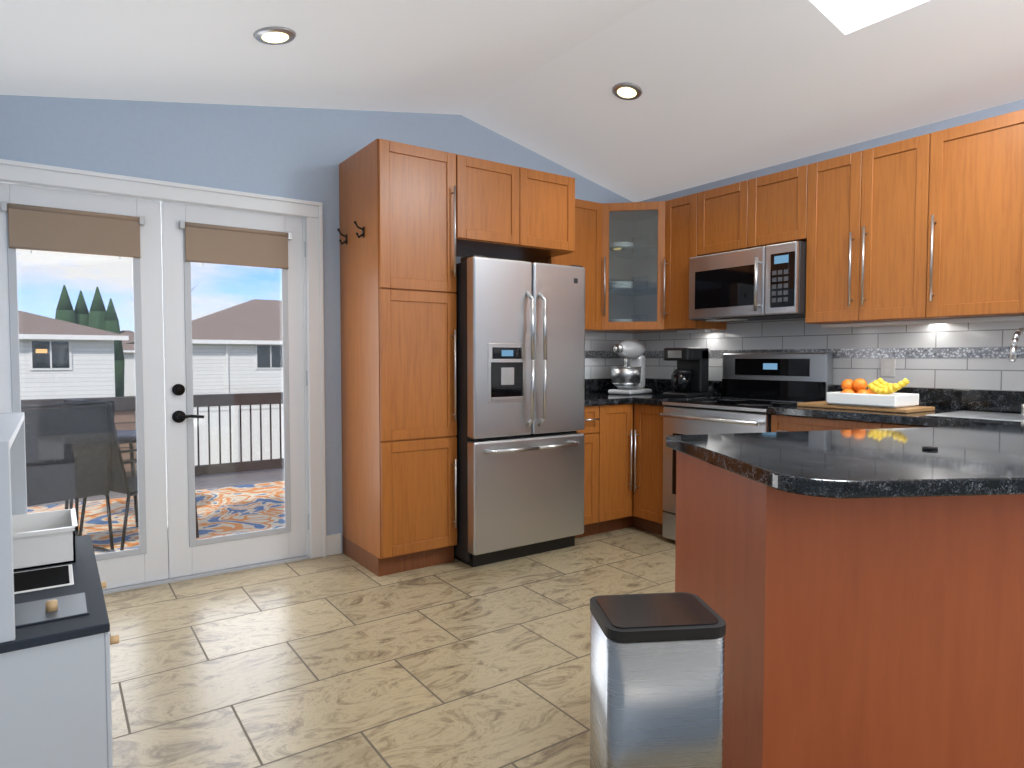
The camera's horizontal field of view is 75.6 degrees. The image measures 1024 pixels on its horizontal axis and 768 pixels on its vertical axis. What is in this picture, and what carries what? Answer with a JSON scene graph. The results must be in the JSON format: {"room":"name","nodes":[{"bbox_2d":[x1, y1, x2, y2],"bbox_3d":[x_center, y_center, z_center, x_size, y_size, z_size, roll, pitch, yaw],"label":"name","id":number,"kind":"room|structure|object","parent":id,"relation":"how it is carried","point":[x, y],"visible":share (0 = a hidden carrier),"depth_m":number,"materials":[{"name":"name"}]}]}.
{"room":"kitchen","nodes":[
{"label":"kitchen","id":0,"kind":"room"},
{"bbox_2d":[0,95,631,552],"bbox_3d":[-0.795,-0.446,4.274,4.230,2.955,0.150,-2,3,-35],"label":"wall","id":1,"kind":"structure","parent":0,"point":[288,153],"depth_m":3.73,"materials":[{"name":"blue paint"}]},
{"bbox_2d":[0,183,167,589],"bbox_3d":[-2.157,0.053,3.300,0.748,2.006,0.076,-2,3,-35],"label":"french door","id":2,"kind":"structure","parent":1,"relation":"in","point":[40,219],"depth_m":3.37,"materials":[{"name":"white wood"}]},
{"bbox_2d":[0,159,325,593],"bbox_3d":[-1.845,0.002,3.544,1.647,2.117,0.178,-2,3,-35],"label":"door frame","id":3,"kind":"structure","parent":1,"relation":"attached to","point":[309,214],"depth_m":3.85,"materials":[{"name":"white wood"}]},
{"bbox_2d":[161,202,305,577],"bbox_3d":[-1.530,0.036,3.715,0.748,2.006,0.109,-2,3,-35],"label":"french door","id":4,"kind":"structure","parent":1,"relation":"in","point":[199,235],"depth_m":3.67,"materials":[{"name":"white wood"}]},
{"bbox_2d":[326,533,341,555],"bbox_3d":[1.282,1.085,1.361,4.250,0.125,7.100,-2,3,-35],"label":"baseboard","id":5,"kind":"structure","parent":1,"relation":"attached to","point":[333,544],"depth_m":4.02,"materials":[{"name":"white wood"}]},
{"bbox_2d":[461,155,532,257],"bbox_3d":[-0.277,-1.089,4.155,0.503,0.480,0.591,-2,3,-35],"label":"upper cabinet","id":6,"kind":"object","parent":1,"relation":"attached to","point":[497,198],"depth_m":3.95,"materials":[{"name":"brown wood"}]},
{"bbox_2d":[498,170,574,261],"bbox_3d":[0.037,-1.098,4.373,0.502,0.480,0.591,-2,3,-35],"label":"upper cabinet","id":7,"kind":"object","parent":1,"relation":"attached to","point":[553,194],"depth_m":4.19,"materials":[{"name":"brown wood"}]},
{"bbox_2d":[530,199,613,332],"bbox_3d":[0.396,-0.847,4.766,0.516,0.915,0.351,-2,3,-35],"label":"upper cabinet","id":8,"kind":"object","parent":1,"relation":"attached to","point":[590,217],"depth_m":4.72,"materials":[{"name":"brown wood"}]},
{"bbox_2d":[585,379,617,390],"bbox_3d":[0.528,0.017,5.094,1.160,0.105,0.020,-2,3,-35],"label":"backsplash","id":9,"kind":"structure","parent":1,"relation":"attached to","point":[590,384],"depth_m":5.19,"materials":[{"name":"black stone"}]},
{"bbox_2d":[585,332,632,378],"bbox_3d":[0.510,-0.186,5.094,1.140,0.570,0.010,-2,3,-35],"label":"tile backsplash","id":10,"kind":"structure","parent":1,"relation":"attached to","point":[600,356],"depth_m":5.23,"materials":[{"name":"tile"}]},
{"bbox_2d":[606,201,661,324],"bbox_3d":[0.870,-0.875,4.742,0.336,0.851,0.326,-2,3,-35],"label":"upper cabinet","id":11,"kind":"object","parent":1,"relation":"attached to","point":[633,229],"depth_m":4.88,"materials":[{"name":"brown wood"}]},
{"bbox_2d":[103,527,675,767],"bbox_3d":[1.282,1.207,1.366,4.550,0.120,7.400,-2,3,-35],"label":"floor","id":12,"kind":"structure","parent":0,"point":[342,660],"depth_m":2.61,"materials":[{"name":"tile"}]},
{"bbox_2d":[0,412,118,767],"bbox_3d":[-1.429,0.619,1.919,0.430,1.012,0.996,-2,3,-35],"label":"play kitchen","id":13,"kind":"object","parent":12,"relation":"on","point":[57,640],"visible":1,"depth_m":1.60,"materials":[{"name":"grey wood"}]},
{"bbox_2d":[337,138,460,576],"bbox_3d":[-0.679,-0.137,3.914,0.475,2.364,0.591,-2,3,-35],"label":"tall cabinet","id":14,"kind":"object","parent":12,"relation":"on","point":[414,221],"depth_m":3.69,"materials":[{"name":"brown wood"}]},
{"bbox_2d":[454,255,584,566],"bbox_3d":[-0.064,0.147,4.188,0.820,1.775,0.804,-2,3,-35],"label":"fridge","id":15,"kind":"object","parent":12,"relation":"on","point":[520,393],"visible":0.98,"depth_m":3.85,"materials":[{"name":"grey metal"}]},
{"bbox_2d":[575,407,590,537],"bbox_3d":[0.337,0.574,4.602,0.261,0.890,0.646,-2,3,-35],"label":"base cabinet","id":16,"kind":"object","parent":12,"relation":"on","point":[587,430],"depth_m":4.33,"materials":[{"name":"brown wood"}]},
{"bbox_2d":[591,403,634,534],"bbox_3d":[0.519,0.570,4.690,0.383,0.890,0.709,-2,3,-35],"label":"base cabinet","id":17,"kind":"object","parent":12,"relation":"on","point":[623,461],"depth_m":4.46,"materials":[{"name":"brown wood"}]},
{"bbox_2d":[585,391,673,406],"bbox_3d":[0.714,0.100,4.829,1.160,0.040,0.674,-2,3,-35],"label":"countertop","id":18,"kind":"structure","parent":17,"relation":"on","point":[591,397],"depth_m":4.51,"materials":[{"name":"black stone"}]},
{"bbox_2d":[608,339,651,394],"bbox_3d":[0.886,-0.132,4.961,0.374,0.410,0.270,-2,3,-35],"label":"stand mixer","id":19,"kind":"object","parent":18,"relation":"on","point":[627,380],"visible":1,"depth_m":4.86,"materials":[{"name":"silver metal"}]},
{"bbox_2d":[635,395,721,402],"bbox_3d":[1.180,0.109,4.585,0.674,0.040,0.257,-2,3,-35],"label":"countertop","id":20,"kind":"structure","parent":17,"relation":"on","point":[642,398],"depth_m":4.46,"materials":[{"name":"black stone"}]},
{"bbox_2d":[663,347,708,397],"bbox_3d":[1.202,-0.082,4.598,0.258,0.340,0.220,-2,3,-35],"label":"coffee maker","id":21,"kind":"object","parent":20,"relation":"on","point":[690,376],"visible":1,"depth_m":4.54,"materials":[{"name":"black plastic"}]},
{"bbox_2d":[631,403,665,534],"bbox_3d":[1.151,0.573,4.613,0.709,0.890,0.305,-2,3,-35],"label":"base cabinet","id":22,"kind":"object","parent":12,"relation":"on","point":[647,511],"depth_m":4.45,"materials":[{"name":"brown wood"}]},
{"bbox_2d":[590,592,725,767],"bbox_3d":[0.313,0.817,1.431,0.255,0.654,0.240,0,2,-6],"label":"trash can","id":23,"kind":"object","parent":12,"relation":"on","point":[656,680],"visible":1,"depth_m":1.35,"materials":[{"name":"silver metal"}]},
{"bbox_2d":[660,352,832,540],"bbox_3d":[1.447,0.419,4.159,0.731,1.235,0.763,-2,3,-35],"label":"stove","id":24,"kind":"object","parent":12,"relation":"on","point":[755,386],"visible":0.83,"depth_m":4.19,"materials":[{"name":"grey metal"}]},
{"bbox_2d":[771,415,862,431],"bbox_3d":[1.892,0.613,3.604,0.646,0.890,0.662,-2,3,-35],"label":"base cabinet","id":25,"kind":"object","parent":12,"relation":"on","point":[779,423],"depth_m":3.50,"materials":[{"name":"brown wood"}]},
{"bbox_2d":[768,405,1023,426],"bbox_3d":[2.039,0.158,3.349,0.674,0.040,1.218,-2,3,-35],"label":"countertop","id":26,"kind":"structure","parent":25,"relation":"on","point":[941,416],"depth_m":3.15,"materials":[{"name":"black stone"}]},
{"bbox_2d":[797,401,934,412],"bbox_3d":[1.876,0.120,3.528,0.300,0.021,0.580,-2,3,-35],"label":"cutting board","id":27,"kind":"object","parent":26,"relation":"on","point":[824,404],"visible":0.67,"depth_m":3.38,"materials":[{"name":"brown wood"}]},
{"bbox_2d":[826,378,918,407],"bbox_3d":[1.886,0.039,3.458,0.254,0.145,0.354,-2,3,-35],"label":"fruit bowl","id":28,"kind":"object","parent":27,"relation":"on","point":[879,392],"visible":1,"depth_m":3.39,"materials":[{"name":"white ceramic"}]},
{"bbox_2d":[675,472,1023,767],"bbox_3d":[1.335,0.674,2.063,1.596,0.890,1.261,-2,3,-35],"label":"kitchen island","id":29,"kind":"object","parent":12,"relation":"on","point":[860,592],"depth_m":1.71,"materials":[{"name":"brown wood"}]},
{"bbox_2d":[666,424,1023,539],"bbox_3d":[1.511,0.216,1.883,1.860,0.040,1.800,-2,3,-35],"label":"island countertop","id":30,"kind":"structure","parent":29,"relation":"on","point":[964,476],"depth_m":1.73,"materials":[{"name":"black stone"}]},
{"bbox_2d":[863,423,918,428],"bbox_3d":[2.206,0.631,3.153,0.646,0.890,0.676,-2,3,-35],"label":"base cabinet","id":31,"kind":"object","parent":12,"relation":"on","point":[865,425],"depth_m":3.18,"materials":[{"name":"brown wood"}]},
{"bbox_2d":[0,0,1023,201],"bbox_3d":[1.286,-1.648,1.256,4.651,0.870,7.400,-2,3,-35],"label":"ceiling","id":32,"kind":"structure","parent":0,"point":[730,88],"depth_m":3.25,"materials":[{"name":"white paint"}]},
{"bbox_2d":[253,27,295,44],"bbox_3d":[-1.016,-1.492,2.831,0.174,0.037,0.176,-2,3,-35],"label":"recessed light","id":33,"kind":"object","parent":32,"relation":"in","point":[274,35],"visible":0.98,"depth_m":2.81,"materials":[{"name":"grey"}]},
{"bbox_2d":[612,82,641,99],"bbox_3d":[0.661,-1.679,3.793,0.172,0.046,0.176,-2,3,-35],"label":"recessed light","id":34,"kind":"object","parent":32,"relation":"in","point":[627,91],"visible":0.94,"depth_m":3.77,"materials":[{"name":"grey"}]},
{"bbox_2d":[640,99,1023,201],"bbox_3d":[3.089,-0.194,2.567,0.150,2.586,7.400,-2,3,-35],"label":"wall","id":35,"kind":"structure","parent":0,"point":[1018,105],"depth_m":3.89,"materials":[{"name":"blue paint"}]},
{"bbox_2d":[654,193,726,332],"bbox_3d":[1.275,-0.843,4.684,0.362,0.915,0.331,-2,3,-35],"label":"upper cabinet","id":36,"kind":"object","parent":35,"relation":"attached to","point":[679,215],"depth_m":4.61,"materials":[{"name":"brown wood"}]},
{"bbox_2d":[698,183,737,255],"bbox_3d":[1.513,-1.075,4.362,0.328,0.427,0.456,-2,3,-35],"label":"upper cabinet","id":37,"kind":"object","parent":35,"relation":"attached to","point":[716,206],"depth_m":4.33,"materials":[{"name":"brown wood"}]},
{"bbox_2d":[734,164,809,250],"bbox_3d":[1.705,-1.064,4.086,0.328,0.427,0.456,-2,3,-35],"label":"upper cabinet","id":38,"kind":"object","parent":35,"relation":"attached to","point":[771,210],"depth_m":3.99,"materials":[{"name":"brown wood"}]},
{"bbox_2d":[689,241,806,321],"bbox_3d":[1.553,-0.625,4.202,0.462,0.426,0.786,-2,3,-35],"label":"microwave","id":39,"kind":"object","parent":38,"relation":"attached to","point":[767,282],"visible":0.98,"depth_m":4.04,"materials":[{"name":"grey metal"}]},
{"bbox_2d":[633,318,1023,391],"bbox_3d":[2.267,-0.128,3.613,0.010,0.570,4.450,-2,3,-35],"label":"tile backsplash","id":40,"kind":"structure","parent":35,"relation":"attached to","point":[972,356],"depth_m":3.79,"materials":[{"name":"tile"}]},
{"bbox_2d":[880,358,894,376],"bbox_3d":[2.147,-0.093,3.772,0.006,0.105,0.080,-2,3,-35],"label":"electrical outlet plate","id":41,"kind":"object","parent":40,"relation":"attached to","point":[887,367],"visible":1,"depth_m":3.77,"materials":[{"name":"white plastic"}]},
{"bbox_2d":[644,379,1023,410],"bbox_3d":[1.828,0.051,4.222,0.020,0.105,2.898,-2,3,-35],"label":"backsplash","id":42,"kind":"structure","parent":35,"relation":"attached to","point":[966,400],"depth_m":3.47,"materials":[{"name":"black stone"}]},
{"bbox_2d":[804,137,929,327],"bbox_3d":[2.036,-0.801,3.619,0.328,0.915,0.706,-2,3,-35],"label":"upper cabinet","id":43,"kind":"object","parent":35,"relation":"attached to","point":[858,203],"depth_m":3.56,"materials":[{"name":"brown wood"}]},
{"bbox_2d":[910,111,1023,323],"bbox_3d":[2.332,-0.785,3.194,0.328,0.915,0.570,-2,3,-35],"label":"upper cabinet","id":44,"kind":"object","parent":35,"relation":"attached to","point":[925,229],"depth_m":3.16,"materials":[{"name":"brown wood"}]},
{"bbox_2d":[1014,109,1023,316],"bbox_3d":[2.572,-0.771,2.849,0.328,0.915,0.510,-2,3,-35],"label":"upper cabinet","id":45,"kind":"object","parent":35,"relation":"attached to","point":[1018,245],"depth_m":2.98,"materials":[{"name":"brown wood"}]},
{"label":"outside","id":46,"kind":"structure","parent":0,"visible":0},
{"bbox_3d":[-42.764,0.376,70.360,170.000,0.100,155.750,-2,3,-35],"label":"ground","id":47,"kind":"structure","parent":46,"visible":0},
{"bbox_2d":[18,310,128,399],"bbox_3d":[-24.212,-0.449,23.360,17.800,5.255,8.900,-2,3,-35],"label":"house","id":48,"kind":"structure","parent":47,"relation":"on","point":[59,357],"depth_m":24.06,"materials":[{"name":"white"}]},
{"bbox_2d":[55,285,196,396],"bbox_3d":[-26.262,-1.911,28.268,25.597,7.789,12.888,-2,3,-35],"label":"trees","id":49,"kind":"object","parent":47,"relation":"on","point":[99,311],"depth_m":33.61,"materials":[{"name":"green plant"}]},
{"bbox_2d":[120,330,135,395],"bbox_3d":[-33.356,-1.896,57.162,8.400,5.480,8.900,-2,3,-35],"label":"house","id":50,"kind":"structure","parent":47,"relation":"on","point":[128,361],"depth_m":53.89,"materials":[{"name":"white"}]},
{"bbox_2d":[21,392,284,553],"bbox_3d":[-2.030,1.512,6.052,10.500,2.700,4.049,-2,3,-35],"label":"deck","id":51,"kind":"object","parent":47,"relation":"on","point":[219,521],"depth_m":6.42,"materials":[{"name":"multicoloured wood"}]},
{"bbox_2d":[21,401,114,552],"bbox_3d":[-2.992,0.625,4.279,0.632,1.033,0.542,2,3,35],"label":"outdoor chair","id":52,"kind":"object","parent":51,"relation":"on","point":[53,415],"depth_m":4.14,"materials":[{"name":"grey fabric"}]},
{"bbox_2d":[65,430,138,527],"bbox_3d":[-3.235,0.763,5.214,0.900,0.701,0.900,-2,3,-35],"label":"table","id":53,"kind":"object","parent":51,"relation":"on","point":[132,439],"depth_m":5.13,"materials":[{"name":"black metal"}]},
{"bbox_2d":[64,399,198,551],"bbox_3d":[-2.670,0.610,4.659,0.542,1.033,0.632,1,3,30],"label":"outdoor chair","id":54,"kind":"object","parent":51,"relation":"on","point":[113,484],"depth_m":4.37,"materials":[{"name":"black metal"}]},
{"bbox_2d":[126,299,282,408],"bbox_3d":[-12.470,-1.367,35.148,13.230,6.159,10.900,-2,3,-35],"label":"house","id":55,"kind":"structure","parent":47,"relation":"on","point":[227,379],"depth_m":29.61,"materials":[{"name":"white"}]},
{"bbox_2d":[194,405,283,465],"bbox_3d":[-5.639,1.455,16.884,70.070,1.960,0.130,-2,3,-35],"label":"fence","id":56,"kind":"object","parent":47,"relation":"on","point":[256,432],"depth_m":16.08,"materials":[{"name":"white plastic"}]}
]}

